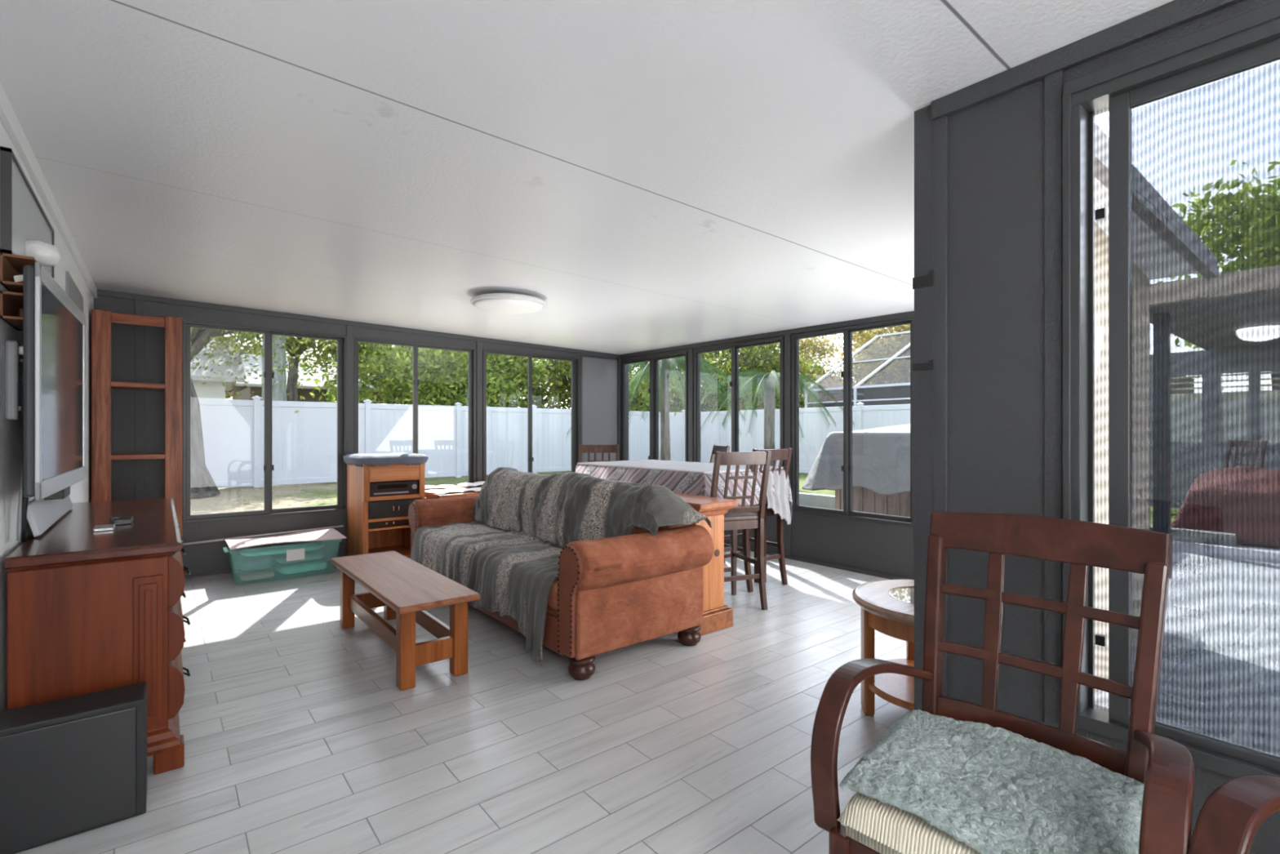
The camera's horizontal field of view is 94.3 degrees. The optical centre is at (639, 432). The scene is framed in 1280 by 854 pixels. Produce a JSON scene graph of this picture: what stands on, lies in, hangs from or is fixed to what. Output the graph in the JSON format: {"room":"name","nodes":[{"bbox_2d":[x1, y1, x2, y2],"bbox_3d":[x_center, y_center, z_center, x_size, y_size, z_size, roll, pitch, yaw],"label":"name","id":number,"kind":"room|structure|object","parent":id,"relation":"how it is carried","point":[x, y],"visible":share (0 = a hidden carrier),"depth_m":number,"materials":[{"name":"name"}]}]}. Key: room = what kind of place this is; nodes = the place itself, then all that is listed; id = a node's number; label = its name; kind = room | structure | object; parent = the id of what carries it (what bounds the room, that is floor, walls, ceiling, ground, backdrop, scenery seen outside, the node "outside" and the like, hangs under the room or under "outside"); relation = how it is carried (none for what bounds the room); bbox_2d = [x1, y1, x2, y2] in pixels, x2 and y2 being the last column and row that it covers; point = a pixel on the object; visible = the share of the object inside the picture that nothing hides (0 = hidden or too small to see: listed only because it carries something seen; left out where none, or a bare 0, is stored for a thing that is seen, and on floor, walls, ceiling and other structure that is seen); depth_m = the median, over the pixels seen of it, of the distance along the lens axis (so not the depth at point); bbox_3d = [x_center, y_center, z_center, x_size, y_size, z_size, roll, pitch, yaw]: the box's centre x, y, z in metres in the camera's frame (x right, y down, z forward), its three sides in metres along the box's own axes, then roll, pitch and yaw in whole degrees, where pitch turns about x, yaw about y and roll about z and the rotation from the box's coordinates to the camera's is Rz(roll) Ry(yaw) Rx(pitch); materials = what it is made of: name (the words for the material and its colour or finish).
{"room":"sunroom","nodes":[
{"label":"sunroom","id":0,"kind":"room"},
{"bbox_2d":[0,120,93,711],"bbox_3d":[-1.435,0.052,1.057,0.120,2.295,8.850,0,0,-39],"label":"wall","id":1,"kind":"structure","parent":0,"point":[11,431],"depth_m":2.04,"materials":[{"name":"white paint"}]},
{"bbox_2d":[4,340,22,420],"bbox_3d":[-2.058,-0.170,1.969,0.060,0.260,0.070,0,0,-39],"label":"power strip","id":2,"kind":"object","parent":1,"relation":"attached to","point":[13,348],"visible":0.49,"depth_m":1.94,"materials":[{"name":"grey plastic"}]},
{"bbox_2d":[0,253,36,330],"bbox_3d":[-2.079,-0.463,2.007,0.075,0.205,0.304,0,0,-39],"label":"cubby","id":3,"kind":"object","parent":1,"relation":"attached to","point":[11,266],"visible":0.42,"depth_m":1.93,"materials":[{"name":"brown"}]},
{"bbox_2d":[0,146,53,278],"bbox_3d":[-2.317,-0.733,2.261,0.025,0.335,0.990,0,0,-39],"label":"wall panel","id":4,"kind":"object","parent":1,"relation":"attached to","point":[23,218],"visible":0.73,"depth_m":1.98,"materials":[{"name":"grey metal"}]},
{"bbox_2d":[25,240,61,266],"bbox_3d":[-2.200,-0.655,2.169,0.124,0.090,0.124,0,0,-39],"label":"globe shade","id":5,"kind":"object","parent":1,"relation":"attached to","point":[47,255],"visible":0.62,"depth_m":2.14,"materials":[{"name":"glass"}]},
{"bbox_2d":[0,81,97,298],"bbox_3d":[-1.412,-1.008,1.140,0.020,0.170,8.750,0,0,-39],"label":"trim","id":6,"kind":"structure","parent":1,"relation":"attached to","point":[8,117],"depth_m":2.36,"materials":[{"name":"white paint"}]},
{"bbox_2d":[93,295,617,575],"bbox_3d":[-2.247,0.052,6.152,5.230,2.296,0.090,0,0,-39],"label":"wall","id":7,"kind":"structure","parent":0,"point":[209,557],"depth_m":4.88,"materials":[{"name":"grey"}]},
{"bbox_2d":[134,299,144,499],"bbox_3d":[-3.960,0.071,4.699,0.060,2.259,0.012,0,0,-39],"label":"trim","id":8,"kind":"structure","parent":7,"relation":"attached to","point":[139,304],"depth_m":4.69,"materials":[{"name":"grey"}]},
{"bbox_2d":[182,320,346,523],"bbox_3d":[-3.292,-0.085,5.284,1.235,1.660,0.084,0,0,-39],"label":"window","id":9,"kind":"structure","parent":7,"relation":"in","point":[341,505],"depth_m":5.25,"materials":[{"name":"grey metal"}]},
{"bbox_2d":[346,324,353,453],"bbox_3d":[-2.767,0.084,5.665,0.060,2.231,0.012,0,0,-39],"label":"trim","id":10,"kind":"structure","parent":7,"relation":"attached to","point":[349,328],"depth_m":5.66,"materials":[{"name":"grey"}]},
{"bbox_2d":[97,288,620,357],"bbox_3d":[-2.209,-1.025,6.113,5.040,0.135,0.018,0,0,-39],"label":"trim","id":11,"kind":"structure","parent":7,"relation":"attached to","point":[100,292],"depth_m":5.52,"materials":[{"name":"grey"}]},
{"bbox_2d":[353,336,475,482],"bbox_3d":[-2.287,-0.085,6.098,1.230,1.660,0.084,0,0,-39],"label":"window","id":12,"kind":"structure","parent":7,"relation":"in","point":[472,351],"depth_m":6.10,"materials":[{"name":"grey metal"}]},
{"bbox_2d":[476,341,482,481],"bbox_3d":[-1.755,0.096,6.485,0.060,2.208,0.012,0,0,-39],"label":"trim","id":13,"kind":"structure","parent":7,"relation":"attached to","point":[479,344],"depth_m":6.48,"materials":[{"name":"grey"}]},
{"bbox_2d":[482,348,579,481],"bbox_3d":[-1.253,-0.085,6.935,1.260,1.660,0.084,0,0,-39],"label":"window","id":14,"kind":"structure","parent":7,"relation":"in","point":[575,361],"depth_m":6.89,"materials":[{"name":"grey metal"}]},
{"bbox_2d":[582,356,617,462],"bbox_3d":[-0.504,0.110,7.503,0.540,2.080,0.004,0,0,-39],"label":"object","id":15,"kind":"structure","parent":7,"relation":"attached to","point":[599,375],"depth_m":7.50,"materials":[{"name":"grey"}]},
{"bbox_2d":[0,0,1198,355],"bbox_3d":[0.478,-1.051,2.485,5.650,0.227,9.260,0,0,-39],"label":"ceiling","id":16,"kind":"structure","parent":0,"point":[656,174],"depth_m":2.13,"materials":[{"name":"paint"}]},
{"bbox_2d":[470,291,546,314],"bbox_3d":[-0.992,-0.971,4.498,0.566,0.106,0.566,0,0,-39],"label":"ceiling lamp","id":17,"kind":"object","parent":16,"relation":"attached to","point":[500,302],"visible":1,"depth_m":4.34,"materials":[{"name":"grey plastic"}]},
{"bbox_2d":[1094,122,1217,279],"bbox_3d":[2.288,-0.955,2.617,2.730,0.110,0.048,0,0,-39],"label":"fascia","id":18,"kind":"object","parent":16,"relation":"attached to","point":[1140,207],"visible":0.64,"depth_m":2.55,"materials":[{"name":"grey"}]},
{"bbox_2d":[14,551,1200,853],"bbox_3d":[0.501,1.260,2.703,5.360,0.120,8.970,0,0,-39],"label":"floor","id":19,"kind":"structure","parent":0,"point":[300,736],"depth_m":2.36,"materials":[{"name":"grey wood"}]},
{"bbox_2d":[0,681,146,853],"bbox_3d":[-1.742,1.019,1.820,0.353,0.362,0.178,0,0,-39],"label":"subwoofer","id":20,"kind":"object","parent":19,"relation":"on","point":[77,764],"visible":1,"depth_m":1.76,"materials":[{"name":"black plastic"}]},
{"bbox_2d":[4,497,190,774],"bbox_3d":[-2.357,0.794,2.691,0.464,0.812,1.858,0,0,-39],"label":"dresser","id":21,"kind":"object","parent":19,"relation":"on","point":[89,611],"visible":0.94,"depth_m":2.02,"materials":[{"name":"brown wood"}]},
{"bbox_2d":[22,262,85,537],"bbox_3d":[-2.388,-0.075,2.435,0.123,0.919,1.510,0,0,-39],"label":"television","id":22,"kind":"object","parent":21,"relation":"on","point":[54,326],"visible":0.98,"depth_m":2.08,"materials":[{"name":"silver metal"}]},
{"bbox_2d":[91,309,182,556],"bbox_3d":[-3.787,0.163,4.487,0.512,2.075,0.300,0,0,-39],"label":"shelf unit","id":23,"kind":"object","parent":19,"relation":"on","point":[102,384],"visible":0.77,"depth_m":4.36,"materials":[{"name":"red wood"}]},
{"bbox_2d":[222,538,341,560],"bbox_3d":[-3.006,1.054,5.016,0.840,0.287,0.527,0,0,-39],"label":"tub","id":24,"kind":"object","parent":19,"relation":"on","point":[298,553],"visible":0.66,"depth_m":4.84,"materials":[{"name":"teal plastic"}]},
{"bbox_2d":[223,527,346,550],"bbox_3d":[-2.989,0.896,5.010,0.821,0.035,0.551,0,0,-39],"label":"cardboard sheet","id":25,"kind":"object","parent":24,"relation":"on","point":[324,534],"visible":1,"depth_m":5.02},
{"bbox_2d":[275,559,326,573],"bbox_3d":[-2.899,1.144,5.090,0.380,0.078,0.340,0,0,-39],"label":"folded cloth","id":26,"kind":"object","parent":24,"relation":"in","point":[313,565],"visible":0.86,"depth_m":4.98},
{"bbox_2d":[273,548,324,563],"bbox_3d":[-2.912,1.057,5.073,0.380,0.079,0.310,0,0,-39],"label":"folded cloth","id":27,"kind":"object","parent":26,"relation":"on","point":[316,554],"visible":0.62,"depth_m":4.98,"materials":[{"name":"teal fabric"}]},
{"bbox_2d":[238,541,324,555],"bbox_3d":[-3.011,0.981,5.005,0.620,0.055,0.310,0,0,-39],"label":"folded cloth","id":28,"kind":"object","parent":27,"relation":"on","point":[276,548],"visible":0.95,"depth_m":4.93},
{"bbox_2d":[342,452,428,557],"bbox_3d":[-2.366,0.699,5.523,0.642,1.002,0.686,0,0,-39],"label":"media cabinet","id":29,"kind":"object","parent":19,"relation":"on","point":[362,508],"depth_m":5.32,"materials":[{"name":"brown wood"}]},
{"bbox_2d":[368,544,411,557],"bbox_3d":[-2.378,1.131,5.537,0.477,0.018,0.578,0,0,-39],"label":"shelf","id":30,"kind":"object","parent":29,"relation":"attached to","point":[404,549],"depth_m":5.70,"materials":[{"name":"brown wood"}]},
{"bbox_2d":[369,480,417,497],"bbox_3d":[-2.296,0.505,5.436,0.407,0.120,0.360,0,0,-39],"label":"receiver","id":31,"kind":"object","parent":29,"relation":"on","point":[406,486],"visible":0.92,"depth_m":5.30,"materials":[{"name":"black plastic"}]},
{"bbox_2d":[330,551,479,690],"bbox_3d":[-1.361,0.995,3.318,0.390,0.410,1.370,0,0,-39],"label":"coffee table","id":32,"kind":"object","parent":19,"relation":"on","point":[406,588],"visible":1,"depth_m":3.01,"materials":[{"name":"brown wood"}]},
{"bbox_2d":[407,496,714,679],"bbox_3d":[-0.716,0.765,4.020,0.898,0.870,2.520,0,0,-39],"label":"sofa","id":33,"kind":"object","parent":19,"relation":"on","point":[614,593],"visible":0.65,"depth_m":3.04,"materials":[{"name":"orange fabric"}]},
{"bbox_2d":[410,520,564,666],"bbox_3d":[-0.901,0.914,3.889,0.590,0.504,1.983,0,0,-39],"label":"throw blanket","id":34,"kind":"object","parent":33,"relation":"on","point":[513,574],"visible":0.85,"depth_m":3.54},
{"bbox_2d":[471,466,712,546],"bbox_3d":[-0.494,0.486,4.098,0.565,0.444,2.258,0,0,-39],"label":"cushions","id":35,"kind":"object","parent":33,"relation":"on","point":[558,508],"visible":0.98,"depth_m":3.65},
{"bbox_2d":[673,492,738,635],"bbox_3d":[0.018,0.810,4.139,0.327,0.780,1.474,0,0,-39],"label":"console","id":36,"kind":"object","parent":19,"relation":"on","point":[717,615],"visible":0.31,"depth_m":3.62,"materials":[{"name":"brown wood"}]},
{"bbox_2d":[710,450,771,609],"bbox_3d":[0.600,0.663,4.123,0.412,1.080,0.502,0,0,-21],"label":"counter chair","id":37,"kind":"object","parent":19,"relation":"on","point":[735,518],"visible":0.73,"depth_m":3.99,"materials":[{"name":"brown wood"}]},
{"bbox_2d":[724,448,792,591],"bbox_3d":[0.882,0.663,4.722,0.412,1.080,0.502,0,0,-35],"label":"counter chair","id":38,"kind":"object","parent":19,"relation":"on","point":[780,455],"visible":0.38,"depth_m":4.63,"materials":[{"name":"brown wood"}]},
{"bbox_2d":[754,515,766,582],"bbox_3d":[0.292,0.748,5.042,0.860,0.905,1.570,0,0,-39],"label":"pub table","id":39,"kind":"object","parent":19,"relation":"on","point":[756,580],"visible":0.06,"depth_m":4.73,"materials":[{"name":"brown wood"}]},
{"bbox_2d":[574,463,792,507],"bbox_3d":[0.292,0.444,5.041,1.020,0.325,1.718,0,0,-39],"label":"tablecloth","id":40,"kind":"object","parent":39,"relation":"on","point":[682,482],"visible":0.27,"depth_m":4.41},
{"bbox_2d":[577,459,783,473],"bbox_3d":[0.292,0.282,5.042,0.919,0.018,1.628,0,0,-39],"label":"lace overlay","id":41,"kind":"object","parent":40,"relation":"on","point":[656,464],"visible":0.84,"depth_m":4.86,"materials":[{"name":"fabric"}]},
{"bbox_2d":[766,469,791,524],"bbox_3d":[1.072,0.510,4.717,0.254,0.430,0.492,0,0,1],"label":"lace cloth","id":42,"kind":"object","parent":40,"relation":"hanging from","point":[781,506],"visible":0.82,"depth_m":4.58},
{"bbox_2d":[852,578,914,715],"bbox_3d":[1.241,0.947,2.504,0.650,0.507,0.650,0,0,-39],"label":"end table","id":43,"kind":"object","parent":19,"relation":"on","point":[887,606],"visible":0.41,"depth_m":2.50,"materials":[{"name":"brown wood"}]},
{"bbox_2d":[868,657,914,711],"bbox_3d":[1.241,1.070,2.504,0.550,0.030,0.550,0,0,-39],"label":"shelf","id":44,"kind":"object","parent":43,"relation":"attached to","point":[897,689],"depth_m":2.47,"materials":[{"name":"brown wood"}]},
{"bbox_2d":[810,511,1195,853],"bbox_3d":[0.712,0.694,1.155,0.525,1.017,0.556,0,0,-44],"label":"armchair","id":45,"kind":"object","parent":19,"relation":"on","point":[1165,766],"visible":0.74,"depth_m":1.19,"materials":[{"name":"brown wood"}]},
{"bbox_2d":[839,709,1144,853],"bbox_3d":[0.657,0.665,1.091,0.353,0.099,0.499,0,0,-43],"label":"seat cushion","id":46,"kind":"object","parent":45,"relation":"on","point":[993,790],"visible":0.98,"depth_m":1.08,"materials":[{"name":"fabric"}]},
{"bbox_2d":[1186,774,1279,853],"bbox_3d":[1.062,0.694,0.653,0.525,1.017,0.556,0,0,-27],"label":"armchair","id":47,"kind":"object","parent":19,"relation":"on","point":[1228,821],"visible":1,"depth_m":0.80,"materials":[{"name":"brown wood"}]},
{"bbox_2d":[621,323,914,579],"bbox_3d":[1.430,0.099,5.694,0.090,2.202,5.250,0,0,-39],"label":"wall","id":48,"kind":"structure","parent":0,"point":[883,548],"depth_m":5.21,"materials":[{"name":"grey"}]},
{"bbox_2d":[622,351,687,461],"bbox_3d":[0.182,-0.085,7.208,0.084,1.660,1.195,0,0,-39],"label":"window","id":49,"kind":"structure","parent":48,"relation":"in","point":[653,390],"depth_m":7.21,"materials":[{"name":"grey metal"}]},
{"bbox_2d":[693,336,783,466],"bbox_3d":[1.018,-0.085,6.177,0.084,1.660,1.210,0,0,-39],"label":"window","id":50,"kind":"structure","parent":48,"relation":"in","point":[735,348],"depth_m":6.20,"materials":[{"name":"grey metal"}]},
{"bbox_2d":[620,311,914,358],"bbox_3d":[1.394,-0.950,5.653,0.018,0.104,5.232,0,0,-39],"label":"trim","id":51,"kind":"structure","parent":48,"relation":"attached to","point":[907,314],"depth_m":5.66,"materials":[{"name":"grey"}]},
{"bbox_2d":[784,333,791,555],"bbox_3d":[1.405,0.129,5.644,0.012,2.143,0.070,0,0,-39],"label":"trim","id":52,"kind":"structure","parent":48,"relation":"attached to","point":[787,337],"depth_m":5.63,"materials":[{"name":"grey"}]},
{"bbox_2d":[791,316,914,526],"bbox_3d":[1.833,-0.085,5.170,0.084,1.660,1.170,0,0,-39],"label":"window","id":53,"kind":"structure","parent":48,"relation":"in","point":[847,512],"depth_m":5.18,"materials":[{"name":"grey metal"}]},
{"bbox_2d":[947,0,1279,853],"bbox_3d":[2.005,0.104,0.488,0.090,2.192,3.435,0,0,-39],"label":"wall","id":54,"kind":"structure","parent":0,"point":[996,145],"depth_m":1.65,"materials":[{"name":"grey"}]},
{"bbox_2d":[914,104,933,710],"bbox_3d":[0.907,0.103,1.848,0.104,2.193,0.060,0,0,-39],"label":"trim","id":55,"kind":"structure","parent":54,"relation":"attached to","point":[923,123],"depth_m":1.82,"materials":[{"name":"grey"}]},
{"bbox_2d":[933,115,947,696],"bbox_3d":[0.898,0.104,1.776,0.008,2.192,0.040,0,0,-39],"label":"trim","id":56,"kind":"structure","parent":54,"relation":"attached to","point":[940,125],"depth_m":1.77,"materials":[{"name":"grey"}]},
{"bbox_2d":[1044,70,1062,727],"bbox_3d":[1.080,0.105,1.550,0.010,2.189,0.040,0,0,-39],"label":"trim","id":57,"kind":"structure","parent":54,"relation":"attached to","point":[1053,83],"depth_m":1.55,"materials":[{"name":"grey"}]},
{"bbox_2d":[931,0,1244,120],"bbox_3d":[1.962,-0.945,0.453,0.020,0.094,3.435,0,0,-39],"label":"trim","id":58,"kind":"structure","parent":54,"relation":"attached to","point":[1174,14],"depth_m":1.49,"materials":[{"name":"grey"}]},
{"bbox_2d":[1062,0,1279,777],"bbox_3d":[1.475,-0.072,1.110,0.110,1.635,1.129,0,0,-39],"label":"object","id":59,"kind":"structure","parent":54,"relation":"in","point":[1250,40],"depth_m":1.45,"materials":[{"name":"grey metal"}]},
{"bbox_2d":[1094,222,1150,693],"bbox_3d":[2.063,0.105,2.736,2.835,2.190,0.050,0,0,-42],"label":"wall","id":60,"kind":"structure","parent":0,"point":[1140,320],"depth_m":2.90,"materials":[{"name":"beige paint"}]},
{"label":"outside","id":61,"kind":"structure","parent":0,"visible":0},
{"bbox_2d":[190,471,1179,524],"bbox_3d":[2.217,1.450,21.097,150.000,0.300,150.000,0,0,-39],"label":"ground","id":62,"kind":"structure","parent":61,"point":[236,499],"depth_m":12.10,"materials":[{"name":"green plant"}]},
{"bbox_2d":[190,336,244,399],"bbox_3d":[-13.387,-0.700,15.538,4.750,4.000,3.800,0,0,-39],"label":"garden shed","id":63,"kind":"object","parent":62,"relation":"on","point":[214,388],"visible":0.04,"depth_m":15.50,"materials":[{"name":"grey"}]},
{"bbox_2d":[198,398,253,487],"bbox_3d":[-10.015,0.220,13.122,2.490,2.160,0.220,0,0,-39],"label":"fence section","id":64,"kind":"object","parent":62,"relation":"on","point":[227,424],"visible":0.3,"depth_m":13.58,"materials":[{"name":"grey plastic"}]},
{"bbox_2d":[261,333,286,400],"bbox_3d":[-9.837,-1.614,15.971,3.373,5.828,2.821,0,0,-39],"label":"palm tree","id":65,"kind":"object","parent":62,"relation":"on","point":[282,380],"visible":0.02,"depth_m":15.80,"materials":[{"name":"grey plant"}]},
{"bbox_2d":[204,332,384,401],"bbox_3d":[-10.009,-2.713,17.034,6.771,8.036,5.172,0,0,-44],"label":"tree","id":66,"kind":"object","parent":62,"relation":"on","point":[291,384],"visible":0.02,"depth_m":16.89,"materials":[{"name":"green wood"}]},
{"bbox_2d":[251,395,364,488],"bbox_3d":[-8.118,0.220,14.657,2.490,2.160,0.220,0,0,-39],"label":"fence section","id":67,"kind":"object","parent":62,"relation":"on","point":[304,442],"visible":0.8,"depth_m":14.51,"materials":[{"name":"grey plastic"}]},
{"bbox_2d":[190,327,426,498],"bbox_3d":[-8.868,-2.079,11.155,7.716,6.874,9.848,0,0,31],"label":"oak tree","id":68,"kind":"object","parent":62,"relation":"on","point":[202,485],"visible":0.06,"depth_m":11.80,"materials":[{"name":"green plant"}]},
{"bbox_2d":[226,353,520,405],"bbox_3d":[-12.503,-0.975,27.834,11.400,4.550,8.200,0,0,-39],"label":"house","id":69,"kind":"structure","parent":62,"relation":"on","point":[255,386],"depth_m":23.27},
{"bbox_2d":[285,339,511,405],"bbox_3d":[-7.550,-1.723,19.206,5.129,6.066,6.924,0,0,43],"label":"tree","id":70,"kind":"object","parent":62,"relation":"on","point":[397,380],"visible":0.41,"depth_m":18.06,"materials":[{"name":"green plant"}]},
{"bbox_2d":[363,399,456,477],"bbox_3d":[-6.222,0.220,16.193,2.490,2.160,0.220,0,0,-39],"label":"fence section","id":71,"kind":"object","parent":62,"relation":"on","point":[388,428],"visible":0.68,"depth_m":16.30,"materials":[{"name":"grey plastic"}]},
{"bbox_2d":[405,348,567,408],"bbox_3d":[-5.338,-1.649,20.499,5.706,5.918,5.576,0,0,-5],"label":"tree","id":72,"kind":"object","parent":62,"relation":"on","point":[501,388],"visible":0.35,"depth_m":19.36,"materials":[{"name":"green plant"}]},
{"bbox_2d":[454,402,527,477],"bbox_3d":[-4.326,0.220,17.729,2.490,2.160,0.220,0,0,-39],"label":"fence section","id":73,"kind":"object","parent":62,"relation":"on","point":[506,427],"visible":0.71,"depth_m":17.80,"materials":[{"name":"grey plastic"}]},
{"bbox_2d":[486,353,571,408],"bbox_3d":[-4.161,-1.847,23.248,7.302,6.308,6.437,0,0,-39],"label":"tree","id":74,"kind":"object","parent":62,"relation":"on","point":[539,393],"visible":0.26,"depth_m":22.30,"materials":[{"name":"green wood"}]},
{"bbox_2d":[532,404,571,473],"bbox_3d":[-2.430,0.220,19.264,2.490,2.160,0.220,0,0,-39],"label":"fence section","id":75,"kind":"object","parent":62,"relation":"on","point":[551,447],"visible":0.52,"depth_m":18.93,"materials":[{"name":"grey plastic"}]},
{"bbox_2d":[568,368,683,434],"bbox_3d":[-0.611,-0.677,22.989,4.555,3.967,4.406,0,0,-1],"label":"shrub","id":76,"kind":"object","parent":62,"relation":"on","point":[639,402],"visible":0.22,"depth_m":21.92,"materials":[{"name":"green plant"}]},
{"bbox_2d":[628,410,649,460],"bbox_3d":[-0.533,0.220,20.799,2.490,2.160,0.220,0,0,-39],"label":"fence section","id":77,"kind":"object","parent":62,"relation":"on","point":[638,439],"visible":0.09,"depth_m":21.18,"materials":[{"name":"grey plastic"}]},
{"bbox_2d":[566,356,757,460],"bbox_3d":[0.566,-0.182,12.562,3.724,2.970,3.353,0,0,-39],"label":"palm tree","id":78,"kind":"object","parent":62,"relation":"on","point":[668,369],"visible":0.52,"depth_m":12.45,"materials":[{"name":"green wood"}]},
{"bbox_2d":[658,411,683,461],"bbox_3d":[1.363,0.220,22.335,2.490,2.160,0.220,0,0,-39],"label":"fence section","id":79,"kind":"object","parent":62,"relation":"on","point":[675,421],"visible":0.12,"depth_m":22.30,"materials":[{"name":"grey plastic"}]},
{"bbox_2d":[681,409,728,462],"bbox_3d":[2.376,0.220,21.695,0.220,2.160,2.490,0,0,-39],"label":"fence section","id":80,"kind":"object","parent":62,"relation":"on","point":[712,434],"visible":0.31,"depth_m":21.46,"materials":[{"name":"grey plastic"}]},
{"bbox_2d":[675,364,779,411],"bbox_3d":[3.631,-0.717,23.276,3.911,4.043,4.617,0,0,-44],"label":"shrub","id":81,"kind":"object","parent":62,"relation":"on","point":[742,404],"visible":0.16,"depth_m":22.19,"materials":[{"name":"green plant"}]},
{"bbox_2d":[728,408,779,466],"bbox_3d":[3.912,0.220,19.799,0.220,2.160,2.490,0,0,-39],"label":"fence section","id":82,"kind":"object","parent":62,"relation":"on","point":[747,442],"visible":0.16,"depth_m":19.92,"materials":[{"name":"grey plastic"}]},
{"bbox_2d":[675,337,841,411],"bbox_3d":[4.339,-2.031,23.578,6.691,6.678,6.191,0,0,27],"label":"tree","id":83,"kind":"object","parent":62,"relation":"on","point":[771,349],"visible":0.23,"depth_m":22.39,"materials":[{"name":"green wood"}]},
{"bbox_2d":[701,369,854,466],"bbox_3d":[3.193,-0.109,14.297,3.685,2.823,3.594,0,0,-39],"label":"palm tree","id":84,"kind":"object","parent":62,"relation":"on","point":[769,380],"visible":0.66,"depth_m":14.27,"materials":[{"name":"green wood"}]},
{"bbox_2d":[766,334,843,378],"bbox_3d":[9.534,-2.701,36.453,5.743,8.016,6.784,0,0,-16],"label":"tree","id":85,"kind":"object","parent":62,"relation":"on","point":[819,348],"visible":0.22,"depth_m":35.52,"materials":[{"name":"green plant"}]},
{"bbox_2d":[799,405,857,473],"bbox_3d":[5.447,0.220,17.903,0.220,2.160,2.490,0,0,-39],"label":"fence section","id":86,"kind":"object","parent":62,"relation":"on","point":[815,430],"visible":0.27,"depth_m":18.04,"materials":[{"name":"grey plastic"}]},
{"bbox_2d":[822,324,910,386],"bbox_3d":[11.511,-2.912,28.489,5.830,8.434,6.287,0,0,25],"label":"tree","id":87,"kind":"object","parent":62,"relation":"on","point":[893,344],"visible":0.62,"depth_m":27.55,"materials":[{"name":"green plant"}]},
{"bbox_2d":[857,401,910,430],"bbox_3d":[6.983,0.220,16.007,0.220,2.160,2.490,0,0,-39],"label":"fence section","id":88,"kind":"object","parent":62,"relation":"on","point":[873,416],"visible":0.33,"depth_m":16.37,"materials":[{"name":"grey plastic"}]},
{"bbox_2d":[804,330,1194,408],"bbox_3d":[13.060,-1.218,22.453,11.440,5.035,10.540,0,0,-39],"label":"cage","id":89,"kind":"object","parent":62,"relation":"on","point":[900,393],"visible":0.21,"depth_m":22.26,"materials":[{"name":"grey metal"}]},
{"bbox_2d":[799,492,1236,546],"bbox_3d":[2.208,1.180,8.158,3.900,0.240,8.100,0,0,-39],"label":"curb","id":90,"kind":"object","parent":62,"relation":"on","point":[812,500],"visible":0.11,"depth_m":6.42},
{"bbox_2d":[1170,392,1201,442],"bbox_3d":[10.054,0.220,12.214,0.220,2.160,2.490,0,0,-39],"label":"fence section","id":91,"kind":"object","parent":62,"relation":"on","point":[1178,402],"visible":0.02,"depth_m":11.52,"materials":[{"name":"grey plastic"}]},
{"bbox_2d":[1150,264,1279,563],"bbox_3d":[8.997,-0.400,5.098,5.200,3.400,8.200,0,0,-39],"label":"porch","id":92,"kind":"object","parent":62,"relation":"on","point":[1222,286],"visible":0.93,"depth_m":7.22,"materials":[{"name":"concrete"}]},
{"bbox_2d":[1170,375,1201,440],"bbox_3d":[8.519,-0.367,9.382,0.050,1.015,0.540,0,0,-39],"label":"window","id":93,"kind":"structure","parent":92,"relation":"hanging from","point":[1189,397],"depth_m":9.31,"materials":[{"name":"beige"}]},
{"bbox_2d":[1170,466,1279,546],"bbox_3d":[6.692,0.775,6.513,1.110,0.803,1.250,0,0,-39],"label":"tablecloth","id":94,"kind":"object","parent":92,"relation":"on","point":[1253,531],"visible":0.91,"depth_m":6.33,"materials":[{"name":"red"}]},
{"bbox_2d":[1199,440,1267,475],"bbox_3d":[7.559,0.643,7.572,0.502,1.080,0.412,0,0,-9],"label":"counter chair","id":95,"kind":"object","parent":92,"relation":"on","point":[1250,444],"visible":0.38,"depth_m":7.59,"materials":[{"name":"brown wood"}]},
{"bbox_2d":[1220,373,1248,441],"bbox_3d":[8.910,-0.367,8.899,0.050,1.015,0.303,0,0,-39],"label":"window","id":96,"kind":"structure","parent":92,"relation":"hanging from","point":[1239,396],"depth_m":8.90,"materials":[{"name":"beige"}]},
{"bbox_2d":[1259,371,1279,441],"bbox_3d":[9.249,-0.367,8.481,0.050,1.015,0.540,0,0,-39],"label":"window","id":97,"kind":"structure","parent":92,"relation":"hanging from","point":[1261,395],"depth_m":8.62,"materials":[{"name":"beige"}]},
{"bbox_2d":[1155,551,1279,756],"bbox_3d":[5.112,1.265,1.695,6.220,0.070,14.200,0,0,-39],"label":"patio slab","id":98,"kind":"object","parent":62,"relation":"on","point":[1225,656],"depth_m":3.32,"materials":[{"name":"concrete"}]},
{"bbox_2d":[835,486,910,517],"bbox_3d":[3.821,0.625,7.501,1.620,1.210,2.050,0,0,-39],"label":"hot tub","id":99,"kind":"object","parent":98,"relation":"on","point":[864,500],"visible":0.05,"depth_m":7.35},
{"bbox_2d":[801,423,910,495],"bbox_3d":[3.832,0.305,7.501,2.484,0.894,2.966,0,0,-39],"label":"tarp","id":100,"kind":"object","parent":99,"relation":"on","point":[881,456],"visible":0.3,"depth_m":7.34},
{"bbox_2d":[1156,159,1279,390],"bbox_3d":[14.544,-2.312,13.005,6.084,7.236,5.063,0,0,-36],"label":"tree","id":101,"kind":"object","parent":62,"relation":"on","point":[1229,233],"visible":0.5,"depth_m":12.79,"materials":[{"name":"green plant"}]},
{"bbox_2d":[1221,387,1279,443],"bbox_3d":[11.589,0.220,10.318,0.220,2.160,2.490,0,0,-39],"label":"fence section","id":102,"kind":"object","parent":62,"relation":"on","point":[1262,400],"visible":0.09,"depth_m":10.89,"materials":[{"name":"grey plastic"}]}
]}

